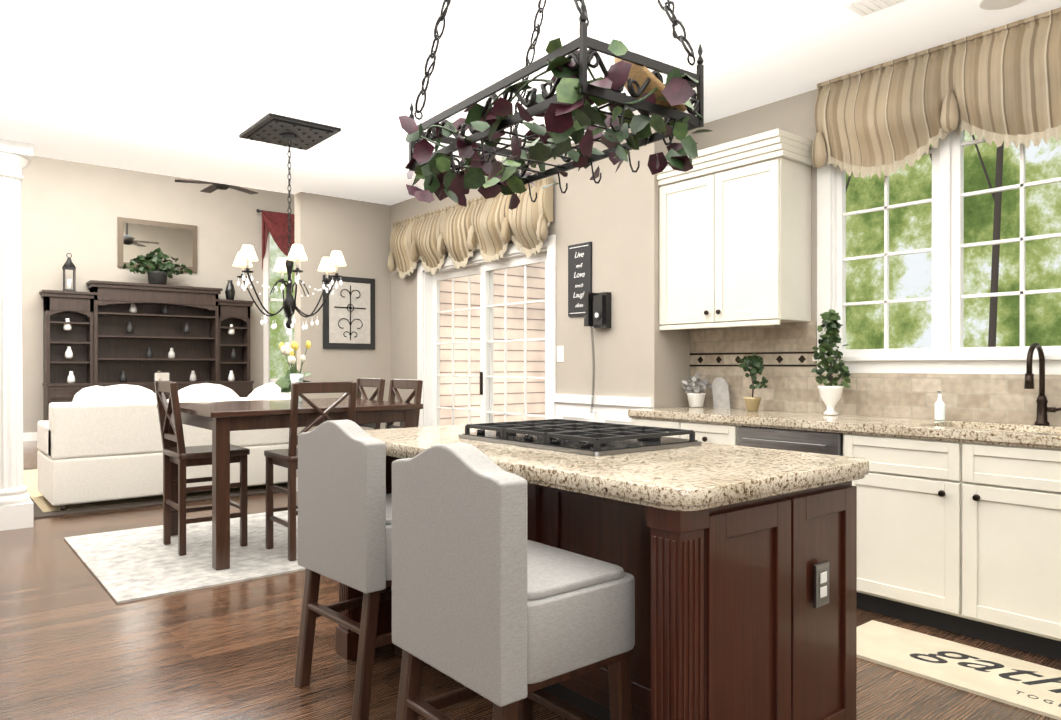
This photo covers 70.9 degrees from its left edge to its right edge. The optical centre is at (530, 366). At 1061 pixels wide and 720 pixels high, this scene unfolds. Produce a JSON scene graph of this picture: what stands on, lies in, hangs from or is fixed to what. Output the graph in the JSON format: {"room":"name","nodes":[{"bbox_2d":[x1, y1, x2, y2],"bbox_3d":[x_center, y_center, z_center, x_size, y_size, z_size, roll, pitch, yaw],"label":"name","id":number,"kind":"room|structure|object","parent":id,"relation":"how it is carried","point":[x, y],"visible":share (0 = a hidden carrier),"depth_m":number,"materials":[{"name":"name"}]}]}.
{"room":"kitchen","nodes":[
{"label":"kitchen","id":0,"kind":"room"},
{"bbox_2d":[21,156,293,432],"bbox_3d":[-7.954,-1.309,11.978,10.100,5.000,0.150,0,0,-39],"label":"wall","id":1,"kind":"structure","parent":0,"point":[76,210],"depth_m":12.55,"materials":[{"name":"paint"}]},
{"bbox_2d":[118,217,196,272],"bbox_3d":[-6.501,-2.111,13.036,1.270,0.840,0.044,0,0,-39],"label":"mirror","id":2,"kind":"object","parent":1,"relation":"attached to","point":[137,237],"visible":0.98,"depth_m":12.99,"materials":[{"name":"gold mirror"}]},
{"bbox_2d":[23,432,297,491],"bbox_3d":[-2.562,1.130,5.378,9.800,0.140,16.900,0,0,-39],"label":"baseboard","id":3,"kind":"structure","parent":1,"relation":"attached to","point":[30,436],"depth_m":11.85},
{"bbox_2d":[263,232,291,384],"bbox_3d":[-4.674,-1.263,14.578,1.130,3.280,0.150,0,0,-39],"label":"window","id":4,"kind":"structure","parent":1,"relation":"in","point":[267,299],"depth_m":14.25,"materials":[{"name":"white wood"}]},
{"bbox_2d":[256,209,294,268],"bbox_3d":[-4.612,-2.385,14.459,1.383,1.165,0.109,0,0,-39],"label":"valance","id":5,"kind":"object","parent":4,"relation":"attached to","point":[275,224],"visible":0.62,"depth_m":14.26,"materials":[{"name":"red fabric"}]},
{"bbox_2d":[294,192,390,476],"bbox_3d":[-3.305,-1.301,6.284,10.100,5.000,0.150,0,0,-39],"label":"wall","id":6,"kind":"structure","parent":0,"point":[356,233],"depth_m":7.37,"materials":[{"name":"paint"}]},
{"bbox_2d":[323,275,374,348],"bbox_3d":[-1.791,-0.530,7.396,0.550,0.715,0.042,0,0,-39],"label":"art","id":7,"kind":"object","parent":6,"relation":"attached to","point":[349,313],"visible":1,"depth_m":7.39,"materials":[{"name":"black"}]},
{"bbox_2d":[391,128,636,426],"bbox_3d":[-0.302,-0.232,6.427,0.150,2.860,3.430,0,0,-39],"label":"wall","id":8,"kind":"structure","parent":0,"point":[601,216],"depth_m":5.41,"materials":[{"name":"paint"}]},
{"bbox_2d":[417,235,555,426],"bbox_3d":[-0.396,0.096,6.525,0.170,2.205,2.030,0,0,-39],"label":"patio door","id":9,"kind":"structure","parent":8,"relation":"in","point":[546,254],"depth_m":6.51,"materials":[{"name":"white wood"}]},
{"bbox_2d":[387,177,552,278],"bbox_3d":[-0.639,-1.147,6.570,0.137,0.590,2.430,0,0,-39],"label":"valance","id":10,"kind":"object","parent":9,"relation":"attached to","point":[490,228],"visible":0.96,"depth_m":6.36,"materials":[{"name":"beige fabric"}]},
{"bbox_2d":[557,346,563,361],"bbox_3d":[0.225,-0.096,5.653,0.012,0.120,0.075,0,0,-39],"label":"switch plate","id":11,"kind":"object","parent":8,"relation":"attached to","point":[560,353],"visible":1,"depth_m":5.65,"materials":[{"name":"white plastic"}]},
{"bbox_2d":[568,242,591,316],"bbox_3d":[0.362,-0.635,5.478,0.019,0.530,0.240,0,0,-39],"label":"wall sign","id":12,"kind":"object","parent":8,"relation":"attached to","point":[586,265],"visible":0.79,"depth_m":5.48,"materials":[{"name":"black wood"}]},
{"bbox_2d":[584,292,610,412],"bbox_3d":[0.475,-0.094,5.277,0.100,0.862,0.175,0,0,-39],"label":"phone","id":13,"kind":"object","parent":8,"relation":"attached to","point":[597,310],"visible":1,"depth_m":5.26,"materials":[{"name":"black plastic"}]},
{"bbox_2d":[553,394,653,424],"bbox_3d":[0.496,0.705,5.304,0.035,0.990,0.980,0,0,-39],"label":"trim","id":14,"kind":"structure","parent":8,"relation":"attached to","point":[610,409],"depth_m":5.31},
{"bbox_2d":[0,441,1060,719],"bbox_3d":[-2.562,1.250,5.378,10.100,0.100,17.200,0,0,-39],"label":"floor","id":15,"kind":"structure","parent":0,"point":[78,641],"depth_m":3.09,"materials":[{"name":"brown wood"}]},
{"bbox_2d":[0,139,33,530],"bbox_3d":[-3.962,-0.230,5.588,0.360,2.860,0.360,0,0,-39],"label":"column","id":16,"kind":"structure","parent":15,"relation":"on","point":[16,507],"depth_m":5.53,"materials":[{"name":"white paint"}]},
{"bbox_2d":[39,280,253,420],"bbox_3d":[-6.423,-0.100,12.769,3.280,2.580,0.559,0,0,-39],"label":"hutch","id":17,"kind":"object","parent":15,"relation":"on","point":[109,333],"depth_m":12.74,"materials":[{"name":"brown wood"}]},
{"bbox_2d":[62,253,75,290],"bbox_3d":[-7.404,-1.510,11.968,0.200,0.619,0.200,0,0,-39],"label":"lantern","id":18,"kind":"object","parent":17,"relation":"on","point":[68,265],"visible":0.96,"depth_m":11.95,"materials":[{"name":"black"}]},
{"bbox_2d":[123,247,192,284],"bbox_3d":[-6.394,-1.716,12.792,1.083,0.649,0.323,0,0,-39],"label":"potted plant","id":19,"kind":"object","parent":17,"relation":"on","point":[159,276],"visible":1,"depth_m":12.73,"materials":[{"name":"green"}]},
{"bbox_2d":[225,280,234,299],"bbox_3d":[-5.460,-1.382,13.556,0.180,0.360,0.180,0,0,-39],"label":"vase","id":20,"kind":"object","parent":17,"relation":"on","point":[230,292],"visible":0.88,"depth_m":13.50,"materials":[{"name":"black"}]},
{"bbox_2d":[24,467,287,518],"bbox_3d":[-3.627,1.190,8.303,3.750,0.012,3.420,0,0,-39],"label":"rug","id":21,"kind":"object","parent":15,"relation":"on","point":[44,507],"visible":0.16,"depth_m":6.55,"materials":[{"name":"brown carpet"}]},
{"bbox_2d":[37,383,290,509],"bbox_3d":[-3.207,0.671,7.234,2.550,1.028,1.048,0,0,-39],"label":"sofa","id":22,"kind":"object","parent":21,"relation":"on","point":[96,443],"visible":0.6,"depth_m":6.42,"materials":[{"name":"white fabric"}]},
{"bbox_2d":[64,509,305,603],"bbox_3d":[-1.722,1.195,5.250,2.440,0.011,1.820,0,0,-39],"label":"dining rug","id":23,"kind":"object","parent":15,"relation":"on","point":[128,565],"visible":0.5,"depth_m":4.62,"materials":[{"name":"white carpet"}]},
{"bbox_2d":[154,381,249,555],"bbox_3d":[-2.180,0.642,4.953,0.494,1.093,0.440,0,0,-39],"label":"chair","id":24,"kind":"object","parent":23,"relation":"on","point":[182,456],"visible":0.83,"depth_m":4.89,"materials":[{"name":"brown wood"}]},
{"bbox_2d":[168,398,422,569],"bbox_3d":[-1.693,0.724,5.222,1.410,0.928,1.280,0,0,-39],"label":"dining table","id":25,"kind":"object","parent":23,"relation":"on","point":[221,420],"visible":0.58,"depth_m":4.58,"materials":[{"name":"brown wood"}]},
{"bbox_2d":[275,340,311,401],"bbox_3d":[-1.732,0.033,5.491,0.274,0.452,0.268,0,0,-39],"label":"vase","id":26,"kind":"object","parent":25,"relation":"on","point":[293,374],"visible":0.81,"depth_m":5.46,"materials":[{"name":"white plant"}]},
{"bbox_2d":[264,381,356,560],"bbox_3d":[-1.423,0.642,4.820,0.440,1.093,0.494,0,0,-39],"label":"chair","id":27,"kind":"object","parent":23,"relation":"on","point":[287,458],"visible":0.56,"depth_m":4.62,"materials":[{"name":"brown wood"}]},
{"bbox_2d":[356,378,384,429],"bbox_3d":[-1.446,0.641,5.785,0.494,1.093,0.440,0,0,-39],"label":"chair","id":28,"kind":"object","parent":23,"relation":"on","point":[379,383],"visible":0.17,"depth_m":5.86,"materials":[{"name":"brown wood"}]},
{"bbox_2d":[385,379,422,428],"bbox_3d":[-1.092,0.641,5.351,0.494,1.093,0.440,0,0,-39],"label":"chair","id":29,"kind":"object","parent":23,"relation":"on","point":[415,385],"visible":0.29,"depth_m":5.45,"materials":[{"name":"brown wood"}]},
{"bbox_2d":[295,420,464,719],"bbox_3d":[-0.557,0.699,2.815,0.489,1.012,0.500,0,0,-43],"label":"stool","id":30,"kind":"object","parent":15,"relation":"on","point":[344,518],"visible":0.67,"depth_m":2.59,"materials":[{"name":"grey fabric"}]},
{"bbox_2d":[392,443,634,719],"bbox_3d":[-0.052,0.700,1.991,0.489,1.012,0.500,0,0,-39],"label":"stool","id":31,"kind":"object","parent":15,"relation":"on","point":[499,610],"visible":1,"depth_m":1.82,"materials":[{"name":"grey fabric"}]},
{"bbox_2d":[336,455,857,719],"bbox_3d":[0.090,0.767,2.685,0.838,0.872,1.841,0,0,-39],"label":"kitchen island","id":32,"kind":"object","parent":15,"relation":"on","point":[739,563],"depth_m":2.01,"materials":[{"name":"wood"}]},
{"bbox_2d":[365,423,868,514],"bbox_3d":[0.095,0.305,2.692,0.900,0.052,1.900,0,0,-39],"label":"island countertop","id":33,"kind":"structure","parent":32,"relation":"on","point":[706,476],"depth_m":2.08,"materials":[{"name":"beige stone"}]},
{"bbox_2d":[459,419,701,455],"bbox_3d":[0.164,0.252,2.773,0.530,0.051,0.780,0,0,-39],"label":"cooktop","id":34,"kind":"object","parent":33,"relation":"in","point":[586,437],"visible":1,"depth_m":2.62,"materials":[{"name":"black metal"}]},
{"bbox_2d":[628,406,1060,659],"bbox_3d":[2.731,0.741,2.656,0.659,0.925,5.950,0,0,-39],"label":"base cabinets","id":35,"kind":"object","parent":15,"relation":"on","point":[958,526],"depth_m":3.33,"materials":[{"name":"white"}]},
{"bbox_2d":[681,373,711,407],"bbox_3d":[1.097,0.158,4.987,0.204,0.232,0.203,0,0,-39],"label":"potted plant","id":36,"kind":"object","parent":35,"relation":"on","point":[695,400],"visible":1,"depth_m":4.95,"materials":[{"name":"white ceramic"}]},
{"bbox_2d":[712,377,730,408],"bbox_3d":[1.251,0.174,4.901,0.044,0.204,0.130,0,0,-39],"label":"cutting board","id":37,"kind":"object","parent":35,"relation":"on","point":[720,392],"visible":1,"depth_m":4.89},
{"bbox_2d":[738,352,767,410],"bbox_3d":[1.374,0.092,4.603,0.197,0.365,0.170,0,0,-39],"label":"potted plant","id":38,"kind":"object","parent":35,"relation":"on","point":[752,403],"visible":1,"depth_m":4.57,"materials":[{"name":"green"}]},
{"bbox_2d":[811,309,850,414],"bbox_3d":[1.694,-0.025,4.214,0.206,0.601,0.192,0,0,-39],"label":"potted plant","id":39,"kind":"object","parent":35,"relation":"on","point":[830,394],"visible":1,"depth_m":4.20,"materials":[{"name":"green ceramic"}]},
{"bbox_2d":[935,390,944,419],"bbox_3d":[2.098,0.200,3.823,0.054,0.152,0.048,0,0,-39],"label":"soap bottle","id":40,"kind":"object","parent":35,"relation":"on","point":[939,409],"visible":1,"depth_m":3.81,"materials":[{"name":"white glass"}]},
{"bbox_2d":[1024,343,1060,425],"bbox_3d":[2.376,0.083,3.415,0.220,0.387,0.163,0,0,-39],"label":"faucet","id":41,"kind":"object","parent":35,"relation":"on","point":[1043,409],"visible":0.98,"depth_m":3.49,"materials":[{"name":"brown metal"}]},
{"bbox_2d":[857,620,1060,719],"bbox_3d":[1.873,1.197,2.808,0.460,0.013,1.410,0,0,-39],"label":"mat","id":42,"kind":"object","parent":15,"relation":"on","point":[1028,686],"visible":1,"depth_m":2.96,"materials":[{"name":"beige fabric"}]},
{"bbox_2d":[0,0,1060,204],"bbox_3d":[-1.078,-1.725,1.841,7.930,0.140,9.850,0,0,-39],"label":"ceiling","id":43,"kind":"structure","parent":0,"point":[191,89],"depth_m":4.07,"materials":[{"name":"paint"}]},
{"bbox_2d":[233,113,345,336],"bbox_3d":[-1.705,-0.933,5.274,0.786,1.452,0.796,0,0,-39],"label":"chandelier","id":44,"kind":"object","parent":43,"relation":"hanging from","point":[275,129],"visible":1,"depth_m":5.24,"materials":[{"name":"black metal"}]},
{"bbox_2d":[398,0,711,209],"bbox_3d":[0.016,-1.130,2.689,0.708,1.051,1.315,0,0,-37],"label":"pot rack","id":45,"kind":"object","parent":43,"relation":"hanging from","point":[566,110],"visible":1,"depth_m":2.42,"materials":[{"name":"black metal"}]},
{"bbox_2d":[843,0,907,16],"bbox_3d":[1.602,-1.649,3.326,0.180,0.016,0.340,0,0,-39],"label":"ceiling vent","id":46,"kind":"object","parent":43,"relation":"in","point":[862,8],"visible":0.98,"depth_m":3.39,"materials":[{"name":"white metal"}]},
{"bbox_2d":[979,0,1024,9],"bbox_3d":[2.139,-1.654,3.364,0.198,0.006,0.198,0,0,24],"label":"recessed light","id":47,"kind":"object","parent":43,"relation":"in","point":[984,4],"depth_m":3.40,"materials":[{"name":"white"}]},
{"bbox_2d":[637,117,691,407],"bbox_3d":[0.923,-0.230,5.116,0.390,2.860,0.150,0,0,-39],"label":"wall","id":48,"kind":"structure","parent":0,"point":[663,364],"depth_m":5.00,"materials":[{"name":"paint"}]},
{"bbox_2d":[692,89,1056,425],"bbox_3d":[3.067,-0.227,2.917,0.150,2.860,6.270,0,0,-39],"label":"wall","id":49,"kind":"structure","parent":0,"point":[794,114],"depth_m":4.63,"materials":[{"name":"paint"}]},
{"bbox_2d":[656,128,812,329],"bbox_3d":[1.260,-0.792,4.692,0.400,1.105,0.928,0,0,-39],"label":"upper cabinet","id":50,"kind":"object","parent":49,"relation":"attached to","point":[734,233],"visible":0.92,"depth_m":4.48,"materials":[{"name":"white wood"}]},
{"bbox_2d":[690,321,1060,425],"bbox_3d":[2.994,0.006,2.870,0.024,0.545,5.950,0,0,-39],"label":"backsplash","id":51,"kind":"structure","parent":49,"relation":"attached to","point":[785,351],"depth_m":4.32,"materials":[{"name":"tile"}]},
{"bbox_2d":[813,125,1060,374],"bbox_3d":[2.374,-0.754,3.682,0.155,1.587,2.033,0,0,-39],"label":"window","id":52,"kind":"structure","parent":49,"relation":"in","point":[948,352],"depth_m":3.93,"materials":[{"name":"white wood"}]},
{"bbox_2d":[811,7,1060,178],"bbox_3d":[2.370,-1.344,3.502,0.138,0.617,2.250,0,0,-39],"label":"valance","id":53,"kind":"object","parent":52,"relation":"attached to","point":[999,85],"visible":1,"depth_m":3.80,"materials":[{"name":"beige fabric"}]},
{"bbox_3d":[-5.629,-3.855,9.128,10.100,0.100,7.500,0,0,-39],"label":"ceiling","id":54,"kind":"structure","parent":0,"visible":0},
{"bbox_2d":[175,179,257,194],"bbox_3d":[-4.434,-3.167,10.654,1.184,1.279,1.157,0,0,-39],"label":"ceiling fan","id":55,"kind":"object","parent":54,"relation":"hanging from","point":[213,187],"visible":0.33,"depth_m":10.66,"materials":[{"name":"black"}]},
{"label":"outside","id":56,"kind":"structure","parent":0,"visible":0},
{"bbox_2d":[270,234,294,378],"bbox_3d":[-10.307,-2.312,13.831,19.500,9.000,0.001,0,0,-39],"label":"greens","id":57,"kind":"object","parent":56,"point":[279,366],"depth_m":17.42,"materials":[{"name":"green plant"}]},
{"bbox_2d":[440,262,544,425],"bbox_3d":[-0.268,-1.155,8.652,2.700,5.700,0.001,0,0,-39],"label":"siding","id":58,"kind":"object","parent":56,"relation":"attached to","point":[535,330],"depth_m":8.58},
{"bbox_2d":[846,130,1060,348],"bbox_3d":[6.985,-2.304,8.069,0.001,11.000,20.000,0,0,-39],"label":"trees","id":59,"kind":"object","parent":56,"point":[910,276],"depth_m":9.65,"materials":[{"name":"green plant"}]},
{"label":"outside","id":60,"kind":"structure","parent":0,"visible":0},
{"bbox_2d":[846,172,852,190],"bbox_3d":[4.409,-2.306,10.376,0.949,9.004,0.238,0,0,45],"label":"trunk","id":61,"kind":"object","parent":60,"point":[849,178],"depth_m":10.39,"materials":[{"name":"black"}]},
{"bbox_2d":[929,130,1003,346],"bbox_3d":[5.154,-2.305,8.682,0.201,9.002,0.901,0,0,-33],"label":"trunk","id":62,"kind":"object","parent":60,"point":[997,197],"depth_m":8.45,"materials":[{"name":"black plant"}]}
]}

